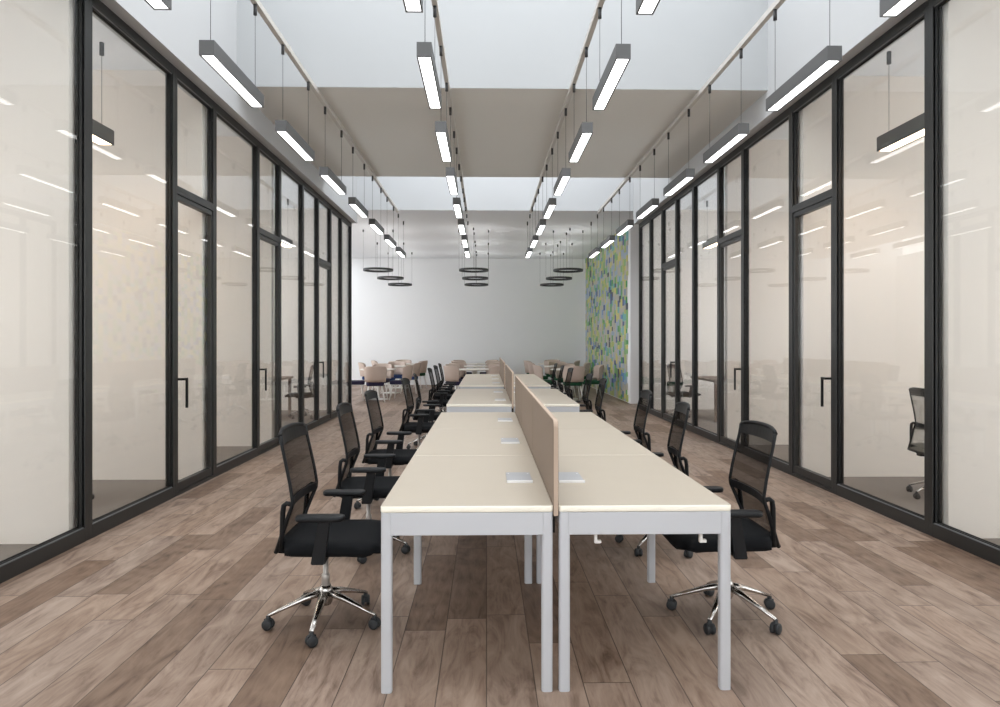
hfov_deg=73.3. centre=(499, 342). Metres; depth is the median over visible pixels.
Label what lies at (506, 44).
ceiling
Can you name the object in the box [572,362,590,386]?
shell chair
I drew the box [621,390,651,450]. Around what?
office chair
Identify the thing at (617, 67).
diffuser
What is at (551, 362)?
shell chair
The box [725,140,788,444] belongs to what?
wall
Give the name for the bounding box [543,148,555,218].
pendant lamp
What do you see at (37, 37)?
glass panel
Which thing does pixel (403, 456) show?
office chair
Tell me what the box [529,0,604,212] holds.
rail
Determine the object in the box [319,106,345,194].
pendant lamp
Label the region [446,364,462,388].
shell chair
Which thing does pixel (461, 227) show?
diffuser
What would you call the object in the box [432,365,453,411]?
office chair
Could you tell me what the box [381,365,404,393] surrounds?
round table
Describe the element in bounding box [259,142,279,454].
door
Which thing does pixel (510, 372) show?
screen
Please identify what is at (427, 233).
ceiling
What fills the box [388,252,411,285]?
pendant lamp
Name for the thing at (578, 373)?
shell chair
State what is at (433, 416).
office chair
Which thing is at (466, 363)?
round table
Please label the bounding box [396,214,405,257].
pendant lamp
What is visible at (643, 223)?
window
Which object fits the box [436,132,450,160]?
diffuser
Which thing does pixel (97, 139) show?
diffuser
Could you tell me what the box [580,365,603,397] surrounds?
shell chair
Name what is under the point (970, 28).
wall
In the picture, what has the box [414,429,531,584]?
desk
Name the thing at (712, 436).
window
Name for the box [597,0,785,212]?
rail
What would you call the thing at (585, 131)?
pendant lamp
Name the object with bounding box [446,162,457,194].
pendant lamp
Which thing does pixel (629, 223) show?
pendant lamp
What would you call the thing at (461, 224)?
pendant lamp
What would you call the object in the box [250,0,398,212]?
rail
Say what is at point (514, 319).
wall
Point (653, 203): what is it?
pendant lamp
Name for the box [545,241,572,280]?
pendant lamp
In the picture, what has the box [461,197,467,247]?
pendant lamp
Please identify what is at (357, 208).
diffuser
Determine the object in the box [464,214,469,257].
pendant lamp
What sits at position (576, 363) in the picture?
shell chair
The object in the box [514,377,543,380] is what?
desk
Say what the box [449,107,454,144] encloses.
cable
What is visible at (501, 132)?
ceiling
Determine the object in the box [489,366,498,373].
shell chair
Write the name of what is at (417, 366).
shell chair
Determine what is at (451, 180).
diffuser
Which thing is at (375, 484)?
office chair
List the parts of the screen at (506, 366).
felt panel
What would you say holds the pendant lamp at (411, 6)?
hanging from the rail at (434, 2)
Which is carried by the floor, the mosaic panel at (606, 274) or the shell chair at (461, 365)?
the shell chair at (461, 365)
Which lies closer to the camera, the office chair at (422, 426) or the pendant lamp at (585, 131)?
the pendant lamp at (585, 131)
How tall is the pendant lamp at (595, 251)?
0.804 m
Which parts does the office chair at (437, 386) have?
frame, seat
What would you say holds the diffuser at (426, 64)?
attached to the pendant lamp at (425, 54)
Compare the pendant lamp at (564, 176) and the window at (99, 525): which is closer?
the window at (99, 525)
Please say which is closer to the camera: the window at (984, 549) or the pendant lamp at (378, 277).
the window at (984, 549)
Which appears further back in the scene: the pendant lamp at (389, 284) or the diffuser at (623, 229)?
the pendant lamp at (389, 284)
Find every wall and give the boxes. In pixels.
[92,0,356,222]
[92,70,205,479]
[206,136,273,445]
[281,208,347,409]
[352,258,585,384]
[357,176,632,210]
[590,224,638,403]
[633,0,926,223]
[643,210,724,408]
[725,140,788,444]
[799,76,923,476]
[942,0,999,537]
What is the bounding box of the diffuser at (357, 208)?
[350,204,365,216]
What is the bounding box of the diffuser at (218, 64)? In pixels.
[203,56,261,106]
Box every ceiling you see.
[92,16,923,258]
[237,0,767,90]
[257,87,766,177]
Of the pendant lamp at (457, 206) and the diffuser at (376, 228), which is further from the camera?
the diffuser at (376, 228)
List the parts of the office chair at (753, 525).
seat, armrest, frame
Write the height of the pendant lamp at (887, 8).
0.804 m
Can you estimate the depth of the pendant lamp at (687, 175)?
8.16 m
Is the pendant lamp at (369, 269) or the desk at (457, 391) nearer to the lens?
the desk at (457, 391)
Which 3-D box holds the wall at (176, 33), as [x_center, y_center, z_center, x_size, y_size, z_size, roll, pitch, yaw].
[-2.954,-3.645,5.667,0.300,2.330,16.650,0,0,-1]
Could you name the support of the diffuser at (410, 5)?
attached to the pendant lamp at (411, 6)
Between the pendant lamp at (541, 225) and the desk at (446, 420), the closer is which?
the desk at (446, 420)
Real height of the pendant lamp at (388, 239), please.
0.804 m
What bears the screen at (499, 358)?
attached to the desk at (466, 375)
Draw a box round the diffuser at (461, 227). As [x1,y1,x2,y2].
[459,225,464,234]
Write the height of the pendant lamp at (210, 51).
0.804 m
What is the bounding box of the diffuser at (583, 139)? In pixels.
[570,133,590,161]
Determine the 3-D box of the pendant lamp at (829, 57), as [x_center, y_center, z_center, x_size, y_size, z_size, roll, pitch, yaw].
[2.244,-2.302,5.026,0.100,0.804,1.000,0,0,-1]
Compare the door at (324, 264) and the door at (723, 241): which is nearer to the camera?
the door at (723, 241)
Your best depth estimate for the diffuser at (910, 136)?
6.02 m
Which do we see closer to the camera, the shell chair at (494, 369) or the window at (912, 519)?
the window at (912, 519)
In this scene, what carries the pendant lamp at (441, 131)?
hanging from the rail at (434, 2)
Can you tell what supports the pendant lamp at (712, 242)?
hanging from the ceiling at (427, 233)
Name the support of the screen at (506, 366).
attached to the desk at (457, 391)
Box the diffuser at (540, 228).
[536,225,544,234]
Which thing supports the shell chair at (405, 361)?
on the floor
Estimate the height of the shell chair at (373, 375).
0.844 m
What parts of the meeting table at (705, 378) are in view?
leg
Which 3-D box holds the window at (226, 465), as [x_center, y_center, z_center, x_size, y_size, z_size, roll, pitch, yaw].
[-2.988,-0.545,7.596,0.070,3.870,1.330,0,0,-1]
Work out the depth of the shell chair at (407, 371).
16.20 m
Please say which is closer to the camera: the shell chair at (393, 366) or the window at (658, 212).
the window at (658, 212)
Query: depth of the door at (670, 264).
12.16 m
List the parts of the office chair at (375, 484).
frame, seat, armrest, armrest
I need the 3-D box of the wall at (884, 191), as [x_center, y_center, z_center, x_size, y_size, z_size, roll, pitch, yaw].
[4.797,-0.685,7.028,3.325,4.150,0.100,0,0,-1]
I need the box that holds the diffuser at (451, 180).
[447,176,456,194]
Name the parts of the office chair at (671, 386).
frame, seat, armrest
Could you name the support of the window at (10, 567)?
in the wall at (176, 33)
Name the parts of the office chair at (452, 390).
frame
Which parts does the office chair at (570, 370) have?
frame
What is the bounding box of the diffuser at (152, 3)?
[147,0,166,7]
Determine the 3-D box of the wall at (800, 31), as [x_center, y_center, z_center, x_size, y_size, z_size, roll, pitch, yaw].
[3.114,-3.645,5.789,0.300,2.330,16.650,0,0,-1]
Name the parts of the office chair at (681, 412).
frame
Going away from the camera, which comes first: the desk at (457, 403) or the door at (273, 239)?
the desk at (457, 403)
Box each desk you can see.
[381,455,552,693]
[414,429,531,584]
[431,412,521,428]
[446,395,511,411]
[452,389,507,395]
[459,381,503,388]
[462,377,501,380]
[465,374,499,376]
[513,389,564,411]
[513,395,579,411]
[514,374,537,376]
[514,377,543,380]
[514,381,550,388]
[536,428,654,583]
[551,412,614,428]
[556,455,730,691]
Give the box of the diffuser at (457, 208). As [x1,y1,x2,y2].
[454,205,461,217]
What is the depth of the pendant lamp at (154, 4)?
3.80 m
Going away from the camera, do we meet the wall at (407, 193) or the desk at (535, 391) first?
the desk at (535, 391)
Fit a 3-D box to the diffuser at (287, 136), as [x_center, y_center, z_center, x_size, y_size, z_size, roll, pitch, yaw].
[-1.982,-1.909,6.542,0.080,0.006,0.980,0,0,-1]
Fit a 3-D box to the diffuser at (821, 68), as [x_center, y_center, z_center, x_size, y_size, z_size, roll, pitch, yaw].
[2.244,-1.909,5.026,0.080,0.006,0.980,0,0,-1]
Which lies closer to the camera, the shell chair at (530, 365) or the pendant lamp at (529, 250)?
the pendant lamp at (529, 250)
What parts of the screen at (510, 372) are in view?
felt panel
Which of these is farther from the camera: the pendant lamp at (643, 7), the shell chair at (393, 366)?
the shell chair at (393, 366)
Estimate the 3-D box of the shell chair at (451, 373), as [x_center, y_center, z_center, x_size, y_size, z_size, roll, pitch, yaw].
[-1.070,0.970,16.064,0.548,0.844,0.538,0,0,-42]
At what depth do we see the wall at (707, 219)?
13.96 m
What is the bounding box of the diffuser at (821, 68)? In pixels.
[769,61,837,109]
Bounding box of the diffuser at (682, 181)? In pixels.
[665,177,692,195]
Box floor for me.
[0,385,999,706]
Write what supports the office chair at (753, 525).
on the floor
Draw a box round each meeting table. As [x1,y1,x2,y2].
[281,376,292,414]
[690,376,724,421]
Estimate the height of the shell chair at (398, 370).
0.844 m
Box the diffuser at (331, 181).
[322,176,344,193]
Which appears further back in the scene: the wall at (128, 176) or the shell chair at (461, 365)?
the shell chair at (461, 365)
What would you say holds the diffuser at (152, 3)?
attached to the pendant lamp at (154, 4)
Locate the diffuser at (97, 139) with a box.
[92,135,110,144]
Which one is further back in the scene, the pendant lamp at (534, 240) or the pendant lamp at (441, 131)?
the pendant lamp at (534, 240)
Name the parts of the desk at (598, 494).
leg, leg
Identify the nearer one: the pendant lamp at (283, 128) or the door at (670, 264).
the pendant lamp at (283, 128)
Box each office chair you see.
[261,422,380,647]
[285,365,319,418]
[333,402,410,563]
[354,390,416,512]
[399,378,434,448]
[406,373,440,448]
[427,368,449,421]
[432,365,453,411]
[435,363,455,411]
[547,363,557,387]
[551,365,563,392]
[559,368,573,399]
[575,373,592,409]
[579,378,606,420]
[615,402,692,557]
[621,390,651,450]
[662,420,781,634]
[666,364,700,417]
[906,387,923,499]
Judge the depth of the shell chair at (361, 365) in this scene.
18.22 m
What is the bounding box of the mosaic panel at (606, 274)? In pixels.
[585,231,627,401]
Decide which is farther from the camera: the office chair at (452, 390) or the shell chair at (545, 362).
the shell chair at (545, 362)
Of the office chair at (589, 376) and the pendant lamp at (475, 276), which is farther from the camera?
the pendant lamp at (475, 276)
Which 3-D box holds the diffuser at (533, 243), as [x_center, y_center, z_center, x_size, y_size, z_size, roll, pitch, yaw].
[0.655,-1.909,12.996,0.080,0.006,0.980,0,0,-1]
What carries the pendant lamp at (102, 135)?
hanging from the ceiling at (427, 233)
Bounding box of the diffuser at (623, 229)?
[618,226,631,234]
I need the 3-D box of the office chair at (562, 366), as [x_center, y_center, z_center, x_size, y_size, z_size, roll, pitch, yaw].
[0.943,0.898,12.072,0.601,0.983,0.604,0,0,1]
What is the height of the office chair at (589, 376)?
0.983 m
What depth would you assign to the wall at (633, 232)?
15.27 m
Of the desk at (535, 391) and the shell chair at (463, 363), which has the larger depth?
the shell chair at (463, 363)
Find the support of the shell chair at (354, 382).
on the floor
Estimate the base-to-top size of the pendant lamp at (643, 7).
0.804 m
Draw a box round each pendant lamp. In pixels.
[92,42,113,145]
[144,0,171,9]
[199,0,263,107]
[275,44,314,160]
[281,199,292,247]
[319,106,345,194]
[348,147,367,217]
[363,230,392,272]
[369,176,383,234]
[377,242,403,279]
[384,197,395,247]
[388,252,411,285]
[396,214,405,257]
[403,0,422,12]
[417,5,441,108]
[435,46,451,161]
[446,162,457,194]
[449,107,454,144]
[453,148,462,217]
[458,176,465,234]
[458,228,488,272]
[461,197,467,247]
[461,241,488,279]
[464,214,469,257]
[464,251,488,286]
[525,214,532,257]
[530,198,537,247]
[535,177,545,234]
[539,251,563,286]
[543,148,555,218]
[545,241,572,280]
[553,108,570,195]
[553,228,583,272]
[569,47,592,162]
[588,214,599,257]
[592,0,630,109]
[601,198,614,247]
[616,177,633,234]
[636,0,659,14]
[636,149,658,218]
[663,109,694,195]
[702,201,724,248]
[703,48,748,162]
[766,0,841,110]
[877,51,923,151]
[879,0,917,16]
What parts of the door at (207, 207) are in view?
handle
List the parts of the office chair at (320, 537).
frame, armrest, seat, armrest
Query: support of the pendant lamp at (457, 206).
hanging from the rail at (434, 2)
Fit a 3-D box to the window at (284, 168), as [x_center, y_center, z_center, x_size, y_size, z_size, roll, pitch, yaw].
[-3.031,-0.545,9.706,0.070,3.870,1.140,0,0,-1]
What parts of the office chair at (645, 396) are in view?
frame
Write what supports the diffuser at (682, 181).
attached to the pendant lamp at (687, 175)
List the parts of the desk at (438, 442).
leg, leg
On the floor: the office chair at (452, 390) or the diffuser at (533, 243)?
the office chair at (452, 390)
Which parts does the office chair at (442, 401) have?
frame, seat, armrest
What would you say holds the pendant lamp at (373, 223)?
hanging from the rail at (261, 10)
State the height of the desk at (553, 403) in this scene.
0.753 m
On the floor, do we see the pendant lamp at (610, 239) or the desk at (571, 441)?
the desk at (571, 441)
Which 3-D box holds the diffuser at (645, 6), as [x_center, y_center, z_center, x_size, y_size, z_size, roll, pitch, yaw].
[0.848,-1.909,3.398,0.080,0.006,0.980,0,0,-1]
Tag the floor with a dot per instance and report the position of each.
(167, 606)
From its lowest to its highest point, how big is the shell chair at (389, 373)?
0.844 m
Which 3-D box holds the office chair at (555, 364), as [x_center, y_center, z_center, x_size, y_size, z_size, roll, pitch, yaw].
[0.920,0.898,13.222,0.601,0.983,0.604,0,0,0]
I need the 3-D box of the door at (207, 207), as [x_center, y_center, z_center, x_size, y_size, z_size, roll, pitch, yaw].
[-2.937,-0.545,6.492,0.128,3.870,0.880,0,0,-1]
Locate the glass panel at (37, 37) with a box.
[0,0,74,543]
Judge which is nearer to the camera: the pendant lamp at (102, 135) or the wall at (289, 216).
the pendant lamp at (102, 135)
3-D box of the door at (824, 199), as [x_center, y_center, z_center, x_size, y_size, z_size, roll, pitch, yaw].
[3.064,-0.545,6.613,0.128,3.870,0.880,0,0,-1]
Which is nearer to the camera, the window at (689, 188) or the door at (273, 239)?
the door at (273, 239)
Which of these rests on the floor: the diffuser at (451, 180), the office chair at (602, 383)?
the office chair at (602, 383)
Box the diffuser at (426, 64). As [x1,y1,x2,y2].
[418,57,439,107]
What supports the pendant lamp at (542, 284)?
hanging from the ceiling at (427, 233)
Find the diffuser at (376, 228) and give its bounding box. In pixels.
[370,225,382,233]
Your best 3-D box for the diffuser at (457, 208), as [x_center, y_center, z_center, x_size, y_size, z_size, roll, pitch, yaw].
[-0.612,-1.909,9.770,0.080,0.006,0.980,0,0,-1]
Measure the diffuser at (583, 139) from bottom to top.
0.006 m
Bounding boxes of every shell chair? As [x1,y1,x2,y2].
[352,380,364,399]
[358,362,376,393]
[364,366,386,401]
[372,364,391,397]
[376,363,396,394]
[387,361,405,391]
[389,365,413,399]
[396,360,411,379]
[400,362,421,393]
[418,361,427,387]
[443,366,460,388]
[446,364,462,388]
[449,363,464,378]
[451,362,466,385]
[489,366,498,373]
[524,360,531,373]
[528,362,547,379]
[533,365,553,387]
[544,361,550,379]
[548,361,565,386]
[556,364,575,397]
[563,366,584,398]
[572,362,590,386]
[574,360,579,387]
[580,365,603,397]
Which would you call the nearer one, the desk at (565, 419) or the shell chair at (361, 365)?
the desk at (565, 419)
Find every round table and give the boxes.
[360,368,395,399]
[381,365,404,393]
[459,368,488,373]
[464,365,487,373]
[466,363,486,373]
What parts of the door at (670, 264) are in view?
handle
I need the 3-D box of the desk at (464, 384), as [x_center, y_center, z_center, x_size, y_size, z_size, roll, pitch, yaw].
[-0.295,1.014,10.826,0.687,0.753,1.200,0,0,-1]
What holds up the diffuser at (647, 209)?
attached to the pendant lamp at (653, 203)
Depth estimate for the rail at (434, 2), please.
6.91 m
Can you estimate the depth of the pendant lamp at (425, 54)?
4.81 m
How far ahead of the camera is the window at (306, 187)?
11.17 m
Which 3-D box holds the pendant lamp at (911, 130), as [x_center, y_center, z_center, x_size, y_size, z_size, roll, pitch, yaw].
[3.636,-2.255,5.719,0.135,0.910,1.250,0,0,-1]
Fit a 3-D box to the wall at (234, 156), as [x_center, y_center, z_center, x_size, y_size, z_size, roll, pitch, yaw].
[-4.725,-0.685,9.027,3.315,4.150,0.100,0,0,-1]
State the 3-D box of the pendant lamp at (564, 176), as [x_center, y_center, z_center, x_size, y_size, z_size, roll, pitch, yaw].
[0.751,-2.302,8.197,0.100,0.804,1.000,0,0,-1]
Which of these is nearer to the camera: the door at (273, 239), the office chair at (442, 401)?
the door at (273, 239)
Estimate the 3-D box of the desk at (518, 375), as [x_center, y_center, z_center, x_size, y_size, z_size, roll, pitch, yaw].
[0.368,1.014,13.240,0.694,0.753,1.200,0,0,-1]
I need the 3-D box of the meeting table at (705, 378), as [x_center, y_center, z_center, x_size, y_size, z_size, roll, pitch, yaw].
[4.352,1.020,12.365,1.300,0.740,1.350,0,0,-1]
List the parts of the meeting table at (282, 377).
leg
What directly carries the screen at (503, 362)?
attached to the desk at (464, 384)
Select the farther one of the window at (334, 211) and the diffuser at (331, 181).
the window at (334, 211)
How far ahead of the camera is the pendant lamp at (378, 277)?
18.43 m
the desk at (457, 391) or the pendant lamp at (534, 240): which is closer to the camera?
the desk at (457, 391)
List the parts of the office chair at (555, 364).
frame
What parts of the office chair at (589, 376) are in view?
frame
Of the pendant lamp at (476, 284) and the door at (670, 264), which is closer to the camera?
the door at (670, 264)
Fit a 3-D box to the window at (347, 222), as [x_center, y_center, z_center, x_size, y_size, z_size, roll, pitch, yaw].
[-3.107,-0.545,13.488,0.070,3.870,0.945,0,0,-1]
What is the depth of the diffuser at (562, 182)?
8.16 m
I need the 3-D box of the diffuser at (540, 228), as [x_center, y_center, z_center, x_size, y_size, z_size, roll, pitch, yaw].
[0.687,-1.909,11.396,0.080,0.006,0.980,0,0,-1]
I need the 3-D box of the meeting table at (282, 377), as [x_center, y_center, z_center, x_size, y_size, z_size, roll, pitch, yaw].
[-4.587,1.020,12.260,1.200,0.740,1.500,0,0,-1]
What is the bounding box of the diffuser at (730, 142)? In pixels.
[706,134,746,162]
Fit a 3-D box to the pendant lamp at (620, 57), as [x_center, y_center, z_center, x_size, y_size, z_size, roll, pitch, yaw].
[0.816,-2.302,4.997,0.100,0.804,1.000,0,0,-1]
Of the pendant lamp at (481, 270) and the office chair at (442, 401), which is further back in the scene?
the pendant lamp at (481, 270)
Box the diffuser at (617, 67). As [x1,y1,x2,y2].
[594,59,627,108]
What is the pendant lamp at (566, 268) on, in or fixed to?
hanging from the ceiling at (427, 233)
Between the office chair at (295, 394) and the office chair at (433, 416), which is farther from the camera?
the office chair at (295, 394)
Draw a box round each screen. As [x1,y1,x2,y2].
[499,358,500,376]
[502,361,504,388]
[505,365,509,393]
[508,368,513,411]
[515,376,523,427]
[522,384,535,455]
[533,397,557,532]
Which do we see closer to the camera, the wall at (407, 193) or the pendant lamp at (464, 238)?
the pendant lamp at (464, 238)
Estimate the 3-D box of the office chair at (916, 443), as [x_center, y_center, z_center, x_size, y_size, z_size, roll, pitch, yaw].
[3.974,0.898,6.030,0.601,0.983,0.604,0,0,3]
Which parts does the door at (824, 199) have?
handle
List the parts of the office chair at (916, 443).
frame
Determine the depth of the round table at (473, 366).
18.42 m
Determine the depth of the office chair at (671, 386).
12.60 m
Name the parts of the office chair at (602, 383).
frame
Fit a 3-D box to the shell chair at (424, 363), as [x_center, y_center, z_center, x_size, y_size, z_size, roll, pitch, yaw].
[-2.480,0.970,20.463,0.548,0.844,0.538,0,0,17]
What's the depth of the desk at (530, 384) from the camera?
10.38 m
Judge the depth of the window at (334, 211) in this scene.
12.97 m
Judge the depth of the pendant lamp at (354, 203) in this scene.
9.56 m
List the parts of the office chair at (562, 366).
frame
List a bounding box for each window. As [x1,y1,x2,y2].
[0,0,88,583]
[89,0,174,538]
[215,103,258,476]
[280,160,302,428]
[303,181,318,430]
[331,205,341,418]
[342,215,351,404]
[639,216,649,412]
[650,207,661,418]
[676,182,692,431]
[693,163,717,442]
[742,106,790,474]
[834,0,927,534]
[928,0,999,565]
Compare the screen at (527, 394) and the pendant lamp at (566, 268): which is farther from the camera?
the pendant lamp at (566, 268)
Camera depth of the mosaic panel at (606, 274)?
17.77 m
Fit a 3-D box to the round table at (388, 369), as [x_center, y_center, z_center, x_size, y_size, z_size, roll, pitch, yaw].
[-2.981,1.019,16.443,0.880,0.742,0.880,0,0,-1]
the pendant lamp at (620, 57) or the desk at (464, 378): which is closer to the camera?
the pendant lamp at (620, 57)
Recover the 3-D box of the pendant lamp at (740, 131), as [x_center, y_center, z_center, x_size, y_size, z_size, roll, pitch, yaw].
[2.212,-2.302,6.626,0.100,0.804,1.000,0,0,-1]
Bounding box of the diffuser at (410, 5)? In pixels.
[405,0,420,10]
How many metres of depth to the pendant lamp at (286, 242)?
12.50 m
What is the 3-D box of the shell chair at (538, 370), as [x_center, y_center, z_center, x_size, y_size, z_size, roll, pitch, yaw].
[1.081,0.970,16.494,0.548,0.844,0.538,0,0,-7]
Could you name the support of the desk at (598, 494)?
on the floor
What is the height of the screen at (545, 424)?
0.481 m
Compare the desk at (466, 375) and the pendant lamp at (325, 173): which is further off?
the desk at (466, 375)
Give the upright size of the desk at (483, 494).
0.753 m
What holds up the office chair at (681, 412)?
on the floor
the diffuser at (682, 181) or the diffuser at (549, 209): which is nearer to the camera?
the diffuser at (682, 181)
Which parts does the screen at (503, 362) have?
felt panel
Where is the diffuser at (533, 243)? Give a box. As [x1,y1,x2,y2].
[530,240,537,247]
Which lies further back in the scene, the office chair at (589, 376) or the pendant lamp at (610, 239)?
the pendant lamp at (610, 239)
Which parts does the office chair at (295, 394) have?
seat, frame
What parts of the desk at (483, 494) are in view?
leg, leg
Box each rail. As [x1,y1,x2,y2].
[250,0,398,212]
[431,0,467,212]
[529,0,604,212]
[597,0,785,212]
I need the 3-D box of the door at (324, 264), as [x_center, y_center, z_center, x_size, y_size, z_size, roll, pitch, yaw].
[-3.041,-0.545,11.666,0.128,3.870,0.900,0,0,-1]
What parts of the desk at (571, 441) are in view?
leg, leg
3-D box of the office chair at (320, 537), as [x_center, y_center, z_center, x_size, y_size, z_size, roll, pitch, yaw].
[-0.853,0.898,3.344,0.601,0.983,0.604,0,0,-1]
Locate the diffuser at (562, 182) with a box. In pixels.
[555,177,568,194]
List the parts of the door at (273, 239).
handle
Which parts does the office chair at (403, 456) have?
frame, armrest, seat, armrest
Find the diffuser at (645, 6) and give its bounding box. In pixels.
[639,0,657,12]
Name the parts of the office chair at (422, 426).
frame, seat, armrest, armrest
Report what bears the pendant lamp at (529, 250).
hanging from the rail at (600, 3)
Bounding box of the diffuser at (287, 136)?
[277,131,311,159]
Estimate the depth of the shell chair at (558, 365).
17.36 m
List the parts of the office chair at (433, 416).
frame, seat, armrest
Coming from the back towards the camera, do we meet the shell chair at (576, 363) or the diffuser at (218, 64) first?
the shell chair at (576, 363)
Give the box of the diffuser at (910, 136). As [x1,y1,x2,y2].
[880,130,923,150]
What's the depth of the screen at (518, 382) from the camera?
5.59 m
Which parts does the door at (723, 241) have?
handle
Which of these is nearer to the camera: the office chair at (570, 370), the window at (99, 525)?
the window at (99, 525)
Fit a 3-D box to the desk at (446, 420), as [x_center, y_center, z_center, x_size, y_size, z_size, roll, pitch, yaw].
[-0.191,1.014,5.664,0.687,0.753,1.200,0,0,-1]
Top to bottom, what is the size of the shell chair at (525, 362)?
0.844 m
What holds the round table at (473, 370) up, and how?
on the floor
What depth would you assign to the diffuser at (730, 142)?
6.57 m
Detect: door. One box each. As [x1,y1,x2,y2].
[175,67,214,496]
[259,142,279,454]
[319,195,330,424]
[662,196,675,422]
[718,144,741,449]
[791,73,833,493]
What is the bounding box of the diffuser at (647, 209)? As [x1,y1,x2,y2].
[638,206,656,217]
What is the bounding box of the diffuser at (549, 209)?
[544,205,554,217]
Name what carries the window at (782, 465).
in the wall at (800, 31)

